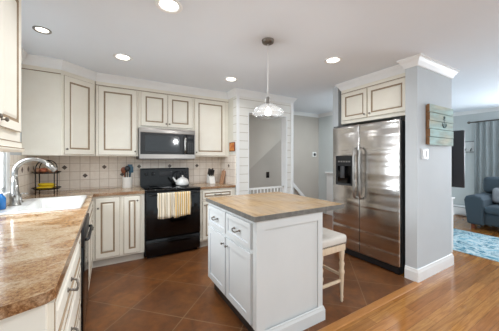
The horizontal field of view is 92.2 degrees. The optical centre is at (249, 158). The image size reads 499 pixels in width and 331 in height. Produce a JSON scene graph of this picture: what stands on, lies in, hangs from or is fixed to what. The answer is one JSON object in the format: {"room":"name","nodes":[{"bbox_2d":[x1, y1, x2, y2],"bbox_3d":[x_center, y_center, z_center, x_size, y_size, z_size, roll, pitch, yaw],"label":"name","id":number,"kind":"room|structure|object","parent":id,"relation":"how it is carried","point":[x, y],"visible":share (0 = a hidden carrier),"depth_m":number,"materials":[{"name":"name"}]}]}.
{"room":"kitchen","nodes":[
{"label":"kitchen","id":0,"kind":"room"},
{"bbox_2d":[2,64,27,192],"bbox_3d":[-1.894,0.110,1.535,0.120,2.440,3.770,0,0,-31],"label":"wall","id":1,"kind":"structure","parent":0,"point":[11,153],"depth_m":2.55,"materials":[{"name":"paint"}]},
{"bbox_2d":[0,152,9,196],"bbox_3d":[-1.945,-0.255,1.760,0.069,1.170,1.090,0,0,-31],"label":"window","id":2,"kind":"structure","parent":1,"relation":"in","point":[4,156],"depth_m":2.14,"materials":[{"name":"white glass"}]},
{"bbox_2d":[0,0,23,151],"bbox_3d":[-1.304,-0.532,1.031,0.379,0.985,0.841,0,0,-31],"label":"upper cabinet","id":3,"kind":"object","parent":1,"relation":"attached to","point":[10,10],"visible":1,"depth_m":1.26,"materials":[{"name":"beige paint"}]},
{"bbox_2d":[6,155,36,205],"bbox_3d":[-1.945,0.194,1.754,0.015,0.472,3.100,0,0,-31],"label":"backsplash","id":4,"kind":"structure","parent":1,"relation":"attached to","point":[26,179],"depth_m":2.61,"materials":[{"name":"tile"}]},
{"bbox_2d":[21,46,27,63],"bbox_3d":[-2.027,-1.061,1.939,0.062,0.098,1.460,0,0,-31],"label":"trim","id":5,"kind":"structure","parent":1,"relation":"attached to","point":[24,54],"depth_m":2.48,"materials":[{"name":"white wood"}]},
{"bbox_2d":[22,64,95,155],"bbox_3d":[-2.296,-0.532,2.974,0.646,0.985,0.620,0,0,-31],"label":"upper cabinet","id":6,"kind":"object","parent":1,"relation":"attached to","point":[59,106],"visible":0.99,"depth_m":2.70,"materials":[{"name":"beige paint"}]},
{"bbox_2d":[22,54,227,98],"bbox_3d":[-1.433,-1.061,3.367,2.581,0.098,0.294,0,0,-38],"label":"trim","id":7,"kind":"structure","parent":1,"relation":"attached to","point":[35,60],"depth_m":3.19,"materials":[{"name":"white wood"}]},
{"bbox_2d":[228,98,232,154],"bbox_3d":[-0.413,0.110,4.297,0.120,2.440,0.780,0,0,-31],"label":"wall","id":8,"kind":"structure","parent":0,"point":[230,104],"depth_m":4.02,"materials":[{"name":"white wood"}]},
{"bbox_2d":[220,155,235,185],"bbox_3d":[-0.385,0.180,4.117,0.015,0.500,0.620,0,0,-31],"label":"backsplash","id":9,"kind":"structure","parent":8,"relation":"attached to","point":[228,163],"depth_m":4.02,"materials":[{"name":"tile"}]},
{"bbox_2d":[229,142,234,151],"bbox_3d":[-0.287,-0.200,3.948,0.016,0.150,0.190,0,0,-31],"label":"wall picture","id":10,"kind":"object","parent":8,"relation":"attached to","point":[231,144],"visible":1,"depth_m":3.95,"materials":[{"name":"brown wood"}]},
{"bbox_2d":[21,0,498,113],"bbox_3d":[2.531,-1.160,2.018,8.290,0.100,8.100,0,0,-31],"label":"ceiling","id":11,"kind":"structure","parent":0,"point":[207,42],"depth_m":2.25,"materials":[{"name":"paint"}]},
{"bbox_2d":[32,26,51,33],"bbox_3d":[-1.781,-1.105,2.061,0.129,0.010,0.129,0,0,-31],"label":"recessed light","id":12,"kind":"object","parent":11,"relation":"in","point":[40,29],"visible":1,"depth_m":2.06,"materials":[{"name":"silver metal"}]},
{"bbox_2d":[113,53,132,60],"bbox_3d":[-1.377,-1.105,2.612,0.190,0.010,0.190,0,0,-31],"label":"recessed light","id":13,"kind":"object","parent":11,"relation":"in","point":[123,57],"visible":1,"depth_m":2.61,"materials":[{"name":"white"}]},
{"bbox_2d":[155,0,182,13],"bbox_3d":[-0.581,-1.105,1.730,0.190,0.010,0.190,0,0,-31],"label":"recessed light","id":14,"kind":"object","parent":11,"relation":"in","point":[167,6],"visible":1,"depth_m":1.74,"materials":[{"name":"white"}]},
{"bbox_2d":[224,77,237,81],"bbox_3d":[-0.257,-1.105,3.330,0.190,0.010,0.190,0,0,-31],"label":"recessed light","id":15,"kind":"object","parent":11,"relation":"in","point":[229,79],"visible":1,"depth_m":3.33,"materials":[{"name":"white"}]},
{"bbox_2d":[252,37,283,118],"bbox_3d":[0.172,-0.749,2.245,0.300,0.722,0.300,0,0,-31],"label":"pendant lamp","id":16,"kind":"object","parent":11,"relation":"hanging from","point":[267,41],"visible":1,"depth_m":2.22,"materials":[{"name":"white glass"}]},
{"bbox_2d":[264,97,271,106],"bbox_3d":[0.172,-0.533,2.245,0.068,0.094,0.067,0,0,-31],"label":"socket","id":17,"kind":"object","parent":16,"relation":"attached to","point":[267,100],"depth_m":2.22,"materials":[{"name":"silver metal"}]},
{"bbox_2d":[324,56,341,63],"bbox_3d":[0.936,-1.105,2.691,0.190,0.010,0.190,0,0,-31],"label":"recessed light","id":18,"kind":"object","parent":11,"relation":"in","point":[331,60],"visible":1,"depth_m":2.69,"materials":[{"name":"white"}]},
{"bbox_2d":[233,96,290,194],"bbox_3d":[0.264,0.110,4.174,1.160,2.440,0.120,0,0,-31],"label":"wall","id":19,"kind":"structure","parent":0,"point":[246,104],"depth_m":3.92,"materials":[{"name":"white wood"}]},
{"bbox_2d":[236,95,238,194],"bbox_3d":[-0.184,0.110,3.833,0.049,2.440,0.012,0,0,-31],"label":"trim","id":20,"kind":"structure","parent":19,"relation":"attached to","point":[237,96],"depth_m":3.82,"materials":[{"name":"white wood"}]},
{"bbox_2d":[227,88,296,103],"bbox_3d":[0.234,-1.061,4.225,1.284,0.098,0.362,0,0,-31],"label":"trim","id":21,"kind":"structure","parent":19,"relation":"attached to","point":[232,93],"depth_m":4.01,"materials":[{"name":"white wood"}]},
{"bbox_2d":[249,186,283,193],"bbox_3d":[0.288,0.910,4.189,0.758,0.840,0.024,0,0,-31],"label":"railing","id":22,"kind":"object","parent":19,"relation":"attached to","point":[274,187],"visible":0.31,"depth_m":4.20,"materials":[{"name":"white wood"}]},
{"bbox_2d":[248,112,286,193],"bbox_3d":[0.299,0.279,4.194,0.814,2.102,0.142,0,0,-31],"label":"trim","id":23,"kind":"structure","parent":19,"relation":"attached to","point":[283,118],"depth_m":4.35,"materials":[{"name":"white wood"}]},
{"bbox_2d":[291,103,293,193],"bbox_3d":[0.751,0.110,4.458,0.057,2.440,0.137,0,0,-31],"label":"trim","id":24,"kind":"structure","parent":19,"relation":"attached to","point":[292,104],"depth_m":4.40,"materials":[{"name":"white wood"}]},
{"bbox_2d":[294,111,332,117],"bbox_3d":[1.032,-1.071,4.593,2.650,0.078,1.740,0,0,-31],"label":"trim","id":25,"kind":"structure","parent":19,"relation":"attached to","point":[295,112],"depth_m":5.78,"materials":[{"name":"white wood"}]},
{"bbox_2d":[249,115,280,168],"bbox_3d":[0.158,-0.322,4.796,1.350,1.576,0.498,0,0,-31],"label":"ceiling","id":26,"kind":"structure","parent":0,"point":[265,132],"depth_m":4.55,"materials":[{"name":"paint"}]},
{"bbox_2d":[249,115,318,198],"bbox_3d":[0.607,0.110,5.422,2.780,2.440,0.120,0,0,-31],"label":"wall","id":27,"kind":"structure","parent":0,"point":[306,129],"depth_m":5.70,"materials":[{"name":"grey paint"}]},
{"bbox_2d":[294,183,304,195],"bbox_3d":[1.117,0.710,5.630,0.750,0.820,0.039,0,0,-31],"label":"trim","id":28,"kind":"structure","parent":27,"relation":"attached to","point":[296,188],"depth_m":5.63,"materials":[{"name":"white wood"}]},
{"bbox_2d":[85,213,498,330],"bbox_3d":[2.861,1.380,2.097,8.940,0.100,7.900,0,0,-31],"label":"floor","id":29,"kind":"structure","parent":0,"point":[174,291],"depth_m":2.32,"materials":[{"name":"tile"}]},
{"bbox_2d":[0,232,80,330],"bbox_3d":[-1.124,0.891,1.029,0.662,0.877,0.945,0,0,-31],"label":"base cabinet","id":30,"kind":"object","parent":29,"relation":"on","point":[63,313],"visible":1,"depth_m":0.92,"materials":[{"name":"beige paint"}]},
{"bbox_2d":[0,186,144,319],"bbox_3d":[-1.419,0.434,2.050,1.196,0.037,3.104,0,0,-31],"label":"countertop","id":31,"kind":"structure","parent":30,"relation":"on","point":[37,248],"depth_m":1.12,"materials":[{"name":"stone"}]},
{"bbox_2d":[8,157,57,205],"bbox_3d":[-1.919,0.194,2.134,0.340,0.417,0.118,0,0,-31],"label":"kitchen faucet","id":32,"kind":"object","parent":31,"relation":"on","point":[14,195],"visible":1,"depth_m":2.08,"materials":[{"name":"silver metal"}]},
{"bbox_2d":[0,195,86,214],"bbox_3d":[-1.861,0.501,2.217,0.556,0.199,0.796,0,0,-31],"label":"sink","id":33,"kind":"object","parent":31,"relation":"in","point":[30,205],"visible":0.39,"depth_m":2.36,"materials":[{"name":"ceramic"}]},
{"bbox_2d":[0,190,5,209],"bbox_3d":[-1.986,0.325,1.917,0.060,0.155,0.059,0,0,-31],"label":"soap bottle","id":34,"kind":"object","parent":33,"relation":"on","point":[2,197],"visible":1,"depth_m":1.91,"materials":[{"name":"blue plastic"}]},
{"bbox_2d":[31,160,60,194],"bbox_3d":[-2.434,0.213,2.882,0.280,0.406,0.240,0,0,-31],"label":"wire basket stand","id":35,"kind":"object","parent":31,"relation":"on","point":[35,188],"visible":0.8,"depth_m":2.84,"materials":[{"name":"brown metal"}]},
{"bbox_2d":[37,186,53,189],"bbox_3d":[-2.403,0.340,2.823,0.163,0.038,0.040,0,0,-31],"label":"banana","id":36,"kind":"object","parent":35,"relation":"in","point":[41,186],"visible":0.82,"depth_m":2.81,"materials":[{"name":"yellow food"}]},
{"bbox_2d":[31,171,60,173],"bbox_3d":[-2.434,0.162,2.882,0.280,0.026,0.220,0,0,-31],"label":"basket","id":37,"kind":"object","parent":35,"relation":"on","point":[35,172],"depth_m":2.80,"materials":[{"name":"brown metal"}]},
{"bbox_2d":[31,186,60,189],"bbox_3d":[-2.434,0.352,2.882,0.280,0.026,0.240,0,0,-31],"label":"basket","id":38,"kind":"object","parent":35,"relation":"on","point":[35,188],"depth_m":2.83,"materials":[{"name":"brown metal"}]},
{"bbox_2d":[40,183,55,185],"bbox_3d":[-2.393,0.305,2.856,0.163,0.038,0.040,0,0,-31],"label":"banana","id":39,"kind":"object","parent":35,"relation":"in","point":[42,184],"visible":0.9,"depth_m":2.84,"materials":[{"name":"yellow food"}]},
{"bbox_2d":[122,177,131,187],"bbox_3d":[-1.773,0.339,3.482,0.136,0.155,0.136,0,0,-31],"label":"utensil crock","id":40,"kind":"object","parent":31,"relation":"on","point":[126,181],"visible":0.94,"depth_m":3.43,"materials":[{"name":"white ceramic"}]},
{"bbox_2d":[128,166,132,176],"bbox_3d":[-1.727,0.252,3.495,0.067,0.286,0.014,0,0,-31],"label":"spatula","id":41,"kind":"object","parent":40,"relation":"in","point":[130,171],"visible":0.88,"depth_m":3.49,"materials":[{"name":"plastic"}]},
{"bbox_2d":[80,213,92,330],"bbox_3d":[-1.496,0.892,1.667,0.671,0.875,0.513,0,0,-31],"label":"dishwasher","id":42,"kind":"object","parent":29,"relation":"on","point":[86,232],"visible":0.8,"depth_m":1.68,"materials":[{"name":"black metal"}]},
{"bbox_2d":[88,200,93,284],"bbox_3d":[-1.879,0.891,2.297,0.653,0.877,0.954,0,0,-31],"label":"base cabinet","id":43,"kind":"object","parent":29,"relation":"on","point":[90,211],"visible":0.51,"depth_m":2.47,"materials":[{"name":"beige paint"}]},
{"bbox_2d":[92,194,143,267],"bbox_3d":[-1.783,0.891,3.262,0.588,0.877,0.645,0,0,-31],"label":"base cabinet","id":44,"kind":"object","parent":29,"relation":"on","point":[118,220],"visible":0.99,"depth_m":3.01,"materials":[{"name":"beige paint"}]},
{"bbox_2d":[140,168,200,257],"bbox_3d":[-1.186,0.738,3.575,0.754,1.185,0.709,0,0,-31],"label":"electric range","id":45,"kind":"object","parent":29,"relation":"on","point":[171,235],"visible":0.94,"depth_m":3.37,"materials":[{"name":"black metal"}]},
{"bbox_2d":[157,192,173,218],"bbox_3d":[-1.117,0.623,3.207,0.218,0.342,0.053,0,0,-31],"label":"dish towel","id":46,"kind":"object","parent":45,"relation":"hanging from","point":[165,201],"visible":1,"depth_m":3.20,"materials":[{"name":"beige fabric"}]},
{"bbox_2d":[140,184,200,191],"bbox_3d":[-1.179,0.423,3.563,0.754,0.022,0.556,0,0,-31],"label":"cooktop","id":47,"kind":"object","parent":45,"relation":"in","point":[147,187],"depth_m":3.47,"materials":[{"name":"black glass"}]},
{"bbox_2d":[173,171,188,185],"bbox_3d":[-1.063,0.299,3.773,0.199,0.222,0.232,0,0,16],"label":"tea kettle","id":48,"kind":"object","parent":45,"relation":"on","point":[181,181],"visible":1,"depth_m":3.72,"materials":[{"name":"white ceramic"}]},
{"bbox_2d":[174,191,190,217],"bbox_3d":[-0.928,0.626,3.321,0.236,0.347,0.050,0,0,-31],"label":"dish towel","id":49,"kind":"object","parent":45,"relation":"hanging from","point":[182,200],"visible":1,"depth_m":3.31,"materials":[{"name":"beige fabric"}]},
{"bbox_2d":[200,187,234,246],"bbox_3d":[-0.625,0.891,3.941,0.580,0.877,0.654,0,0,-31],"label":"base cabinet","id":50,"kind":"object","parent":29,"relation":"on","point":[205,193],"visible":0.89,"depth_m":3.60,"materials":[{"name":"beige paint"}]},
{"bbox_2d":[189,182,234,189],"bbox_3d":[-0.632,0.434,3.954,0.581,0.037,0.627,0,0,-31],"label":"countertop","id":51,"kind":"structure","parent":50,"relation":"on","point":[216,185],"depth_m":3.77,"materials":[{"name":"stone"}]},
{"bbox_2d":[207,174,214,183],"bbox_3d":[-0.661,0.342,4.117,0.100,0.148,0.139,0,0,-36],"label":"knife block","id":52,"kind":"object","parent":51,"relation":"on","point":[210,179],"visible":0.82,"depth_m":4.08,"materials":[{"name":"white ceramic"}]},
{"bbox_2d":[219,169,225,182],"bbox_3d":[-0.468,0.299,4.183,0.068,0.236,0.140,0,0,-31],"label":"cutting board","id":53,"kind":"object","parent":51,"relation":"on","point":[223,171],"visible":1,"depth_m":4.17,"materials":[{"name":"brown wood"}]},
{"bbox_2d":[208,203,324,330],"bbox_3d":[0.080,0.882,2.208,0.717,0.896,0.939,0,0,-31],"label":"kitchen island","id":54,"kind":"object","parent":29,"relation":"on","point":[269,273],"visible":0.98,"depth_m":1.85,"materials":[{"name":"paint"}]},
{"bbox_2d":[206,191,343,221],"bbox_3d":[0.194,0.414,2.281,0.930,0.038,0.946,0,0,-31],"label":"island countertop","id":55,"kind":"structure","parent":54,"relation":"on","point":[257,207],"depth_m":2.08,"materials":[{"name":"wood"}]},
{"bbox_2d":[323,228,346,301],"bbox_3d":[0.660,1.016,2.300,0.366,0.629,0.394,0,0,-31],"label":"bar stool","id":56,"kind":"object","parent":29,"relation":"on","point":[333,241],"visible":0.34,"depth_m":2.20,"materials":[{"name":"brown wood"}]},
{"bbox_2d":[323,228,345,247],"bbox_3d":[0.660,0.741,2.300,0.354,0.080,0.384,0,0,-31],"label":"cushion","id":57,"kind":"object","parent":56,"relation":"on","point":[331,239],"depth_m":2.17,"materials":[{"name":"fabric"}]},
{"bbox_2d":[333,118,404,274],"bbox_3d":[1.772,0.429,3.304,0.877,1.801,0.937,0,0,-31],"label":"refrigerator","id":58,"kind":"object","parent":29,"relation":"on","point":[368,158],"visible":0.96,"depth_m":3.01,"materials":[{"name":"silver metal"}]},
{"bbox_2d":[317,281,421,330],"bbox_3d":[0.241,1.328,1.651,3.675,0.004,0.073,0,0,-31],"label":"trim","id":59,"kind":"structure","parent":29,"relation":"on","point":[338,324],"depth_m":2.13,"materials":[{"name":"brown wood"}]},
{"bbox_2d":[452,197,454,251],"bbox_3d":[2.381,0.938,3.892,0.460,0.785,1.370,0,0,-31],"label":"media console","id":60,"kind":"object","parent":29,"relation":"on","point":[452,197],"visible":0.16,"depth_m":3.40,"materials":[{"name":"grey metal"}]},
{"bbox_2d":[453,204,465,214],"bbox_3d":[5.112,1.210,5.401,0.062,0.240,1.900,0,0,-31],"label":"baseboard heater","id":61,"kind":"object","parent":29,"relation":"on","point":[457,209],"visible":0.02,"depth_m":5.64,"materials":[{"name":"white metal"}]},
{"bbox_2d":[453,228,498,261],"bbox_3d":[3.990,1.324,3.077,1.320,0.012,3.800,0,0,-31],"label":"area rug","id":62,"kind":"object","parent":29,"relation":"on","point":[476,244],"visible":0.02,"depth_m":3.70,"materials":[{"name":"blue carpet"}]},
{"bbox_2d":[464,176,498,228],"bbox_3d":[5.111,0.845,3.960,0.890,0.970,2.200,0,0,-31],"label":"sofa","id":63,"kind":"object","parent":29,"relation":"on","point":[480,208],"visible":0.96,"depth_m":4.54,"materials":[{"name":"fabric"}]},
{"bbox_2d":[485,204,498,214],"bbox_3d":[4.789,0.940,4.240,0.620,0.136,0.800,0,0,-31],"label":"seat cushion","id":64,"kind":"object","parent":63,"relation":"on","point":[490,209],"depth_m":4.37,"materials":[{"name":"fabric"}]},
{"bbox_2d":[492,188,498,202],"bbox_3d":[4.892,0.708,4.493,0.183,0.298,0.500,0,0,-31],"label":"throw pillow","id":65,"kind":"object","parent":63,"relation":"on","point":[495,193],"visible":1,"depth_m":4.62,"materials":[{"name":"fabric"}]},
{"bbox_2d":[319,115,332,213],"bbox_3d":[2.250,0.110,5.255,0.120,2.440,1.840,0,0,-31],"label":"wall","id":66,"kind":"structure","parent":0,"point":[325,123],"depth_m":5.82,"materials":[{"name":"grey paint"}]},
{"bbox_2d":[325,172,332,215],"bbox_3d":[2.215,0.820,5.153,0.045,1.020,1.500,0,0,-31],"label":"trim","id":67,"kind":"structure","parent":66,"relation":"attached to","point":[329,174],"depth_m":5.67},
{"bbox_2d":[333,87,350,127],"bbox_3d":[1.982,0.110,4.086,1.530,2.440,0.100,0,0,-31],"label":"wall","id":68,"kind":"structure","parent":0,"point":[336,92],"depth_m":3.68,"materials":[{"name":"paint"}]},
{"bbox_2d":[405,66,451,268],"bbox_3d":[2.155,0.110,2.869,0.860,2.440,0.120,0,0,-31],"label":"wall","id":69,"kind":"structure","parent":0,"point":[428,182],"depth_m":2.70,"materials":[{"name":"paint"}]},
{"bbox_2d":[335,53,459,90],"bbox_3d":[1.914,-1.061,3.278,0.984,0.098,1.195,0,0,-31],"label":"trim","id":70,"kind":"structure","parent":69,"relation":"attached to","point":[421,60],"depth_m":2.88,"materials":[{"name":"white wood"}]},
{"bbox_2d":[421,149,427,158],"bbox_3d":[1.952,-0.055,2.672,0.160,0.120,0.012,0,0,-31],"label":"light switch","id":71,"kind":"object","parent":69,"relation":"attached to","point":[424,152],"visible":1,"depth_m":2.66,"materials":[{"name":"white plastic"}]},
{"bbox_2d":[405,253,453,281],"bbox_3d":[2.160,1.262,2.861,0.896,0.135,0.138,0,0,-31],"label":"baseboard","id":72,"kind":"structure","parent":69,"relation":"attached to","point":[417,275],"depth_m":2.70,"materials":[{"name":"white wood"}]},
{"bbox_2d":[426,104,453,145],"bbox_3d":[2.242,-0.386,2.818,0.619,0.452,0.054,0,0,-31],"label":"sign","id":73,"kind":"object","parent":69,"relation":"attached to","point":[439,119],"visible":1,"depth_m":2.77,"materials":[{"name":"teal wood"}]},
{"bbox_2d":[452,111,498,205],"bbox_3d":[6.048,0.110,4.037,0.120,2.440,8.000,0,0,-31],"label":"wall","id":74,"kind":"structure","parent":0,"point":[459,122],"depth_m":5.56,"materials":[{"name":"grey paint"}]},
{"bbox_2d":[452,130,464,187],"bbox_3d":[2.542,0.077,3.836,0.260,0.934,1.400,0,0,-31],"label":"television","id":75,"kind":"object","parent":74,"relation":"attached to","point":[458,148],"visible":0.21,"depth_m":3.27,"materials":[{"name":"black plastic"}]},
{"bbox_2d":[465,141,473,152],"bbox_3d":[5.070,-0.280,5.492,0.083,0.260,0.360,0,0,-31],"label":"wall picture","id":76,"kind":"object","parent":74,"relation":"attached to","point":[469,145],"visible":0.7,"depth_m":5.53,"materials":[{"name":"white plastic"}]},
{"bbox_2d":[453,107,498,115],"bbox_3d":[6.003,-1.071,3.952,0.043,0.078,7.900,0,0,-31],"label":"trim","id":77,"kind":"structure","parent":74,"relation":"attached to","point":[493,108],"depth_m":5.42,"materials":[{"name":"white wood"}]},
{"bbox_2d":[467,119,498,123],"bbox_3d":[5.990,-0.830,3.887,0.129,0.060,3.800,0,0,-31],"label":"curtain rod","id":78,"kind":"object","parent":74,"relation":"attached to","point":[468,122],"visible":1,"depth_m":5.29,"materials":[{"name":"grey metal"}]},
{"bbox_2d":[474,121,498,193],"bbox_3d":[5.263,0.249,5.053,0.074,2.122,0.795,0,0,-31],"label":"curtain","id":79,"kind":"object","parent":78,"relation":"hanging from","point":[486,134],"visible":0.69,"depth_m":5.25,"materials":[{"name":"fabric"}]},
{"bbox_3d":[-1.668,0.110,3.788,2.560,2.440,0.120,0,0,-31],"label":"wall","id":80,"kind":"structure","parent":0,"visible":0},
{"bbox_2d":[96,81,137,155],"bbox_3d":[-1.857,-0.532,3.375,0.507,0.985,0.395,0,0,-31],"label":"upper cabinet","id":81,"kind":"object","parent":80,"relation":"attached to","point":[116,104],"visible":1,"depth_m":3.22,"materials":[{"name":"beige paint"}]},
{"bbox_2d":[37,156,219,190],"bbox_3d":[-1.635,0.180,3.731,2.536,0.500,0.013,0,0,-31],"label":"backsplash","id":82,"kind":"structure","parent":80,"relation":"attached to","point":[77,172],"depth_m":3.47,"materials":[{"name":"tile"}]},
{"bbox_2d":[138,87,193,129],"bbox_3d":[-1.298,-0.733,3.705,0.792,0.585,0.395,0,0,-31],"label":"upper cabinet","id":83,"kind":"object","parent":80,"relation":"attached to","point":[161,109],"visible":0.99,"depth_m":3.54,"materials":[{"name":"beige paint"}]},
{"bbox_2d":[136,127,194,159],"bbox_3d":[-1.273,-0.215,3.663,0.786,0.445,0.474,0,0,-31],"label":"microwave","id":84,"kind":"object","parent":83,"relation":"attached to","point":[153,143],"visible":1,"depth_m":3.48,"materials":[{"name":"metal"}]},
{"bbox_2d":[193,95,228,156],"bbox_3d":[-0.696,-0.532,4.061,0.606,0.985,0.395,0,0,-31],"label":"upper cabinet","id":85,"kind":"object","parent":80,"relation":"attached to","point":[210,114],"visible":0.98,"depth_m":3.90,"materials":[{"name":"beige paint"}]},
{"bbox_3d":[2.200,0.110,3.561,0.080,2.440,1.026,0,0,-31],"label":"wall","id":86,"kind":"structure","parent":0,"visible":0},
{"bbox_2d":[341,73,404,125],"bbox_3d":[1.877,-0.770,3.327,0.710,0.510,0.951,0,0,-31],"label":"upper cabinet","id":87,"kind":"object","parent":86,"relation":"attached to","point":[383,99],"visible":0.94,"depth_m":3.13,"materials":[{"name":"beige paint"}]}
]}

